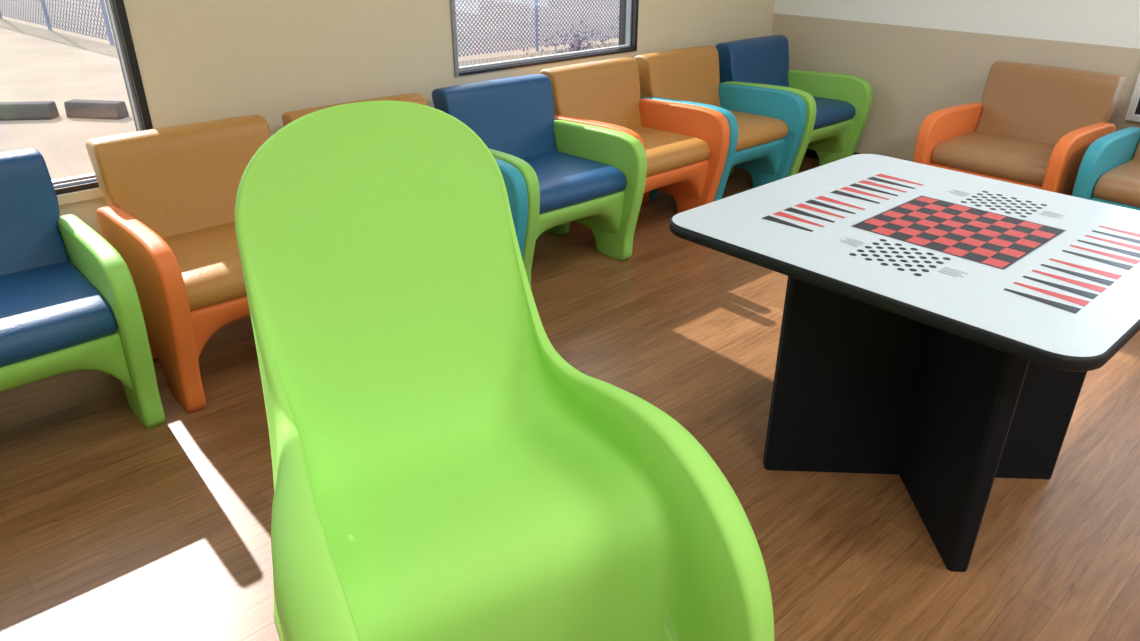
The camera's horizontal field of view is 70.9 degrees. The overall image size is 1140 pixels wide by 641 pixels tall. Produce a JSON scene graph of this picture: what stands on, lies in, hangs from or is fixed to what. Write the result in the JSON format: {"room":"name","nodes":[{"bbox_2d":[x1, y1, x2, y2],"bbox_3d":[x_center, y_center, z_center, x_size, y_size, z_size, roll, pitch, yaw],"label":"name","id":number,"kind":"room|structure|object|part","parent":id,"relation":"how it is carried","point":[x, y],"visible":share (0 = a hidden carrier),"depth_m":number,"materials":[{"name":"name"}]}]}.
{"room":"recreation day room","nodes":[
{"label":"recreation day room","id":0,"kind":"room"},
{"bbox_2d":[59,0,774,234],"bbox_3d":[-1.365,-1.358,3.080,7.580,2.800,0.120,-22,34,-37],"label":"wall","id":1,"kind":"structure","parent":0,"point":[198,60],"depth_m":3.38,"materials":[{"name":"beige paint"}]},
{"bbox_2d":[57,187,104,204],"bbox_3d":[-2.471,-0.198,2.437,2.410,0.034,0.030,-22,34,-37],"label":"trim","id":2,"kind":"structure","parent":1,"relation":"attached to","point":[87,194],"depth_m":2.95,"materials":[{"name":"beige paint"}]},
{"bbox_2d":[52,0,152,194],"bbox_3d":[-2.515,-0.897,2.141,2.370,1.480,0.132,-22,34,-37],"label":"window","id":3,"kind":"structure","parent":1,"relation":"in","point":[116,9],"depth_m":2.96,"materials":[{"name":"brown metal"}]},
{"bbox_2d":[450,0,638,75],"bbox_3d":[-0.126,-1.961,4.021,1.270,1.265,0.132,-22,34,-37],"label":"window","id":4,"kind":"structure","parent":1,"relation":"in","point":[628,11],"depth_m":4.36,"materials":[{"name":"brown metal"}]},
{"bbox_2d":[0,156,1139,640],"bbox_3d":[0.665,0.867,1.681,7.280,0.100,5.950,-22,34,-37],"label":"floor","id":5,"kind":"structure","parent":0,"point":[113,527],"depth_m":2.28,"materials":[{"name":"brown wood"}]},
{"bbox_2d":[0,148,164,428],"bbox_3d":[-1.765,-0.016,2.421,0.684,0.798,0.756,-22,34,-37],"label":"lounge chair","id":6,"kind":"object","parent":5,"relation":"on","point":[69,301],"visible":1,"depth_m":2.43,"materials":[{"name":"green plastic"}]},
{"bbox_3d":[-1.945,-0.266,2.519,0.608,0.442,0.217,-22,34,-37],"label":"backrest","id":7,"kind":"part","parent":6,"relation":"part of","materials":[{"name":"blue leather"}]},
{"bbox_3d":[-1.741,-0.001,2.398,0.558,0.128,0.559,-22,34,-37],"label":"seat","id":8,"kind":"part","parent":6,"relation":"part of","materials":[{"name":"blue leather"}]},
{"bbox_3d":[-1.521,-0.016,2.638,0.062,0.603,0.716,-22,34,-37],"label":"arm panel","id":9,"kind":"part","parent":6,"relation":"part of","materials":[{"name":"green plastic"}]},
{"bbox_2d":[86,114,270,412],"bbox_3d":[-1.208,-0.245,2.876,0.684,0.798,0.756,-22,34,-37],"label":"lounge chair","id":10,"kind":"object","parent":5,"relation":"on","point":[170,192],"visible":0.5,"depth_m":2.75,"materials":[{"name":"orange plastic"}]},
{"bbox_3d":[-1.425,-0.058,2.721,0.062,0.603,0.716,-22,34,-37],"label":"arm panel","id":11,"kind":"part","parent":10,"relation":"part of","materials":[{"name":"orange plastic"}]},
{"bbox_3d":[-1.388,-0.494,2.974,0.608,0.442,0.217,-22,34,-37],"label":"backrest","id":12,"kind":"part","parent":10,"relation":"part of","materials":[{"name":"leather"}]},
{"bbox_3d":[-1.184,-0.230,2.854,0.558,0.128,0.559,-22,34,-37],"label":"seat","id":13,"kind":"part","parent":10,"relation":"part of","materials":[{"name":"brown leather"}]},
{"bbox_2d":[282,93,527,255],"bbox_3d":[-0.669,-0.439,3.263,0.684,0.798,0.756,-22,34,-37],"label":"lounge chair","id":14,"kind":"object","parent":5,"relation":"on","point":[514,181],"visible":0.1,"depth_m":3.17,"materials":[{"name":"teal plastic"}]},
{"bbox_3d":[-0.849,-0.688,3.361,0.608,0.442,0.217,-22,34,-37],"label":"backrest","id":15,"kind":"part","parent":14,"relation":"part of","materials":[{"name":"brown leather"}]},
{"bbox_3d":[-0.425,-0.439,3.480,0.062,0.603,0.716,-22,34,-37],"label":"arm panel","id":16,"kind":"part","parent":14,"relation":"part of","materials":[{"name":"teal plastic"}]},
{"bbox_2d":[235,101,773,640],"bbox_3d":[-0.195,0.239,1.555,0.811,1.130,1.054,-14,30,-26],"label":"armchair","id":17,"kind":"object","parent":5,"relation":"on","point":[441,472],"visible":1,"depth_m":1.66,"materials":[{"name":"green plastic"}]},
{"bbox_2d":[432,74,646,287],"bbox_3d":[-0.153,-0.654,3.691,0.684,0.798,0.756,-21,34,-36],"label":"lounge chair","id":18,"kind":"object","parent":5,"relation":"on","point":[594,177],"visible":0.68,"depth_m":3.67,"materials":[{"name":"green plastic"}]},
{"bbox_3d":[-0.330,-0.905,3.792,0.608,0.442,0.217,-21,34,-36],"label":"backrest","id":19,"kind":"part","parent":18,"relation":"part of","materials":[{"name":"blue leather"}]},
{"bbox_3d":[-0.375,-0.468,3.539,0.062,0.603,0.716,-21,34,-36],"label":"arm panel","id":20,"kind":"part","parent":18,"relation":"part of","materials":[{"name":"green plastic"}]},
{"bbox_3d":[-0.130,-0.639,3.669,0.558,0.128,0.559,-21,34,-36],"label":"seat","id":21,"kind":"part","parent":18,"relation":"part of","materials":[{"name":"blue leather"}]},
{"bbox_3d":[0.094,-0.651,3.904,0.062,0.603,0.716,-21,34,-36],"label":"arm panel","id":22,"kind":"part","parent":18,"relation":"part of","materials":[{"name":"green plastic"}]},
{"bbox_2d":[539,57,729,212],"bbox_3d":[0.313,-0.888,4.158,0.684,0.798,0.756,-22,34,-37],"label":"lounge chair","id":23,"kind":"object","parent":5,"relation":"on","point":[686,146],"visible":0.44,"depth_m":4.15,"materials":[{"name":"orange plastic"}]},
{"bbox_3d":[0.133,-1.138,4.256,0.608,0.442,0.217,-22,34,-37],"label":"backrest","id":24,"kind":"part","parent":23,"relation":"part of","materials":[{"name":"brown leather"}]},
{"bbox_3d":[0.096,-0.701,4.002,0.062,0.603,0.716,-22,34,-37],"label":"arm panel","id":25,"kind":"part","parent":23,"relation":"part of","materials":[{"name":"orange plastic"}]},
{"bbox_3d":[0.337,-0.873,4.136,0.558,0.128,0.559,-22,34,-37],"label":"seat","id":26,"kind":"part","parent":23,"relation":"part of","materials":[{"name":"brown leather"}]},
{"bbox_3d":[0.557,-0.888,4.375,0.062,0.603,0.716,-22,34,-37],"label":"arm panel","id":27,"kind":"part","parent":23,"relation":"part of","materials":[{"name":"orange plastic"}]},
{"bbox_2d":[634,45,806,200],"bbox_3d":[0.825,-1.096,4.571,0.684,0.798,0.756,-22,34,-37],"label":"lounge chair","id":28,"kind":"object","parent":5,"relation":"on","point":[767,125],"visible":0.59,"depth_m":4.54,"materials":[{"name":"teal plastic"}]},
{"bbox_3d":[0.645,-1.345,4.669,0.608,0.442,0.217,-22,34,-37],"label":"backrest","id":29,"kind":"part","parent":28,"relation":"part of","materials":[{"name":"brown leather"}]},
{"bbox_3d":[0.608,-0.908,4.416,0.062,0.603,0.716,-22,34,-37],"label":"arm panel","id":30,"kind":"part","parent":28,"relation":"part of","materials":[{"name":"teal plastic"}]},
{"bbox_3d":[0.849,-1.081,4.549,0.558,0.128,0.559,-22,34,-37],"label":"seat","id":31,"kind":"part","parent":28,"relation":"part of","materials":[{"name":"brown leather"}]},
{"bbox_3d":[1.069,-1.095,4.788,0.062,0.603,0.716,-22,34,-37],"label":"arm panel","id":32,"kind":"part","parent":28,"relation":"part of","materials":[{"name":"teal plastic"}]},
{"bbox_2d":[715,35,872,176],"bbox_3d":[1.360,-1.312,5.002,0.684,0.798,0.756,-22,34,-37],"label":"lounge chair","id":33,"kind":"object","parent":5,"relation":"on","point":[838,106],"visible":0.55,"depth_m":4.97,"materials":[{"name":"green plastic"}]},
{"bbox_3d":[1.179,-1.562,5.101,0.608,0.442,0.217,-22,34,-37],"label":"backrest","id":34,"kind":"part","parent":33,"relation":"part of","materials":[{"name":"blue leather"}]},
{"bbox_3d":[1.142,-1.125,4.847,0.062,0.603,0.716,-22,34,-37],"label":"arm panel","id":35,"kind":"part","parent":33,"relation":"part of","materials":[{"name":"green plastic"}]},
{"bbox_3d":[1.604,-1.312,5.220,0.062,0.603,0.716,-22,34,-37],"label":"arm panel","id":36,"kind":"part","parent":33,"relation":"part of","materials":[{"name":"green plastic"}]},
{"bbox_3d":[1.384,-1.297,4.980,0.558,0.128,0.559,-22,34,-37],"label":"seat","id":37,"kind":"part","parent":33,"relation":"part of","materials":[{"name":"blue leather"}]},
{"bbox_2d":[669,154,1139,571],"bbox_3d":[0.989,0.080,2.296,1.070,0.751,1.070,-22,34,-37],"label":"table","id":38,"kind":"object","parent":5,"relation":"on","point":[942,331],"visible":1,"depth_m":2.12,"materials":[{"name":"black laminate"}]},
{"bbox_2d":[913,61,1125,195],"bbox_3d":[2.256,-0.843,4.078,0.756,0.798,0.684,-22,34,-37],"label":"lounge chair","id":39,"kind":"object","parent":5,"relation":"on","point":[1034,126],"visible":0.62,"depth_m":4.02,"materials":[{"name":"orange plastic"}]},
{"bbox_3d":[2.032,-0.854,4.316,0.716,0.603,0.062,-22,34,-37],"label":"arm panel","id":40,"kind":"part","parent":39,"relation":"part of","materials":[{"name":"orange plastic"}]},
{"bbox_3d":[2.229,-0.829,4.058,0.559,0.128,0.558,-22,34,-37],"label":"seat","id":41,"kind":"part","parent":39,"relation":"part of","materials":[{"name":"brown leather"}]},
{"bbox_3d":[2.456,-1.083,4.159,0.217,0.442,0.608,-22,34,-37],"label":"backrest","id":42,"kind":"part","parent":39,"relation":"part of","materials":[{"name":"brown leather"}]},
{"bbox_3d":[2.449,-0.645,3.904,0.716,0.603,0.062,-22,34,-37],"label":"arm panel","id":43,"kind":"part","parent":39,"relation":"part of","materials":[{"name":"orange plastic"}]},
{"bbox_2d":[1072,127,1139,210],"bbox_3d":[2.758,-0.591,3.582,0.756,0.798,0.684,-22,34,-37],"label":"lounge chair","id":44,"kind":"object","parent":5,"relation":"on","point":[1109,169],"visible":0.44,"depth_m":3.56,"materials":[{"name":"teal plastic"}]},
{"bbox_3d":[2.732,-0.577,3.562,0.559,0.128,0.558,-22,34,-37],"label":"seat","id":45,"kind":"part","parent":44,"relation":"part of","materials":[{"name":"brown leather"}]},
{"bbox_3d":[2.959,-0.831,3.663,0.217,0.442,0.608,-22,34,-37],"label":"backrest","id":46,"kind":"part","parent":44,"relation":"part of","materials":[{"name":"beige plastic"}]},
{"bbox_2d":[771,0,1139,161],"bbox_3d":[3.415,-1.450,3.288,0.120,2.800,5.950,-22,34,-37],"label":"wall","id":47,"kind":"structure","parent":0,"point":[918,58],"depth_m":4.70,"materials":[{"name":"paint"}]},
{"bbox_2d":[804,149,861,159],"bbox_3d":[3.363,-0.315,3.812,0.012,0.100,5.950,-22,34,-37],"label":"baseboard","id":48,"kind":"structure","parent":47,"relation":"attached to","point":[810,153],"depth_m":5.49,"materials":[{"name":"brown rubber"}]},
{"bbox_2d":[1125,73,1139,121],"bbox_3d":[3.452,-1.476,3.162,0.080,1.640,1.750,-22,34,-37],"label":"window","id":49,"kind":"structure","parent":47,"relation":"in","point":[1133,113],"depth_m":4.04,"materials":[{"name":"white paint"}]},
{"bbox_3d":[3.460,-1.479,3.168,0.059,1.640,1.750,-22,34,-37],"label":"frame","id":50,"kind":"part","parent":49,"relation":"part of","materials":[{"name":"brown metal"}]},
{"label":"outside","id":51,"kind":"structure","parent":0,"visible":0},
{"bbox_2d":[0,0,619,179],"bbox_3d":[-15.767,-11.316,26.378,75.000,0.100,56.350,-22,34,-37],"label":"ground","id":52,"kind":"structure","parent":51,"point":[38,63],"depth_m":10.74,"materials":[{"name":"beige concrete"}]},
{"bbox_2d":[0,101,58,120],"bbox_3d":[-5.410,-2.045,7.801,0.716,0.151,0.171,-3,27,-6],"label":"block","id":53,"kind":"object","parent":52,"relation":"on","point":[30,110],"visible":1,"depth_m":7.75,"materials":[{"name":"grey concrete"}]},
{"bbox_2d":[0,0,114,44],"bbox_3d":[-10.007,-6.360,14.213,8.029,2.050,0.061,22,34,36],"label":"fence","id":54,"kind":"object","parent":52,"relation":"on","point":[104,12],"visible":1,"depth_m":13.16,"materials":[{"name":"grey metal"}]},
{"bbox_3d":[-9.016,-5.959,13.424,0.060,2.050,0.060,22,34,36],"label":"fence post","id":55,"kind":"part","parent":54,"relation":"part of","materials":[{"name":"grey metal"}]},
{"bbox_3d":[-7.035,-5.157,11.847,0.060,2.050,0.060,22,34,36],"label":"fence post","id":56,"kind":"part","parent":54,"relation":"part of","materials":[{"name":"grey metal"}]},
{"bbox_2d":[64,99,128,119],"bbox_3d":[-4.666,-2.083,7.879,0.568,0.151,0.171,4,27,8],"label":"block","id":57,"kind":"object","parent":52,"relation":"on","point":[75,108],"visible":1,"depth_m":7.81,"materials":[{"name":"grey concrete"}]},
{"bbox_2d":[455,0,619,56],"bbox_3d":[0.679,-5.521,12.164,9.149,2.450,0.054,-21,34,-35],"label":"fence","id":58,"kind":"object","parent":52,"relation":"on","point":[536,2],"visible":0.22,"depth_m":11.58,"materials":[{"name":"grey metal"}]},
{"bbox_3d":[-0.480,-5.082,11.289,0.044,2.450,0.044,-21,34,-35],"label":"fence post","id":59,"kind":"part","parent":58,"relation":"part of","materials":[{"name":"grey metal"}]},
{"bbox_2d":[521,16,618,57],"bbox_3d":[0.107,-3.692,10.607,1.948,0.646,0.666,-22,34,-37],"label":"shrub","id":60,"kind":"object","parent":52,"relation":"on","point":[576,46],"visible":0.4,"depth_m":10.59,"materials":[{"name":"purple plant"}]}
]}

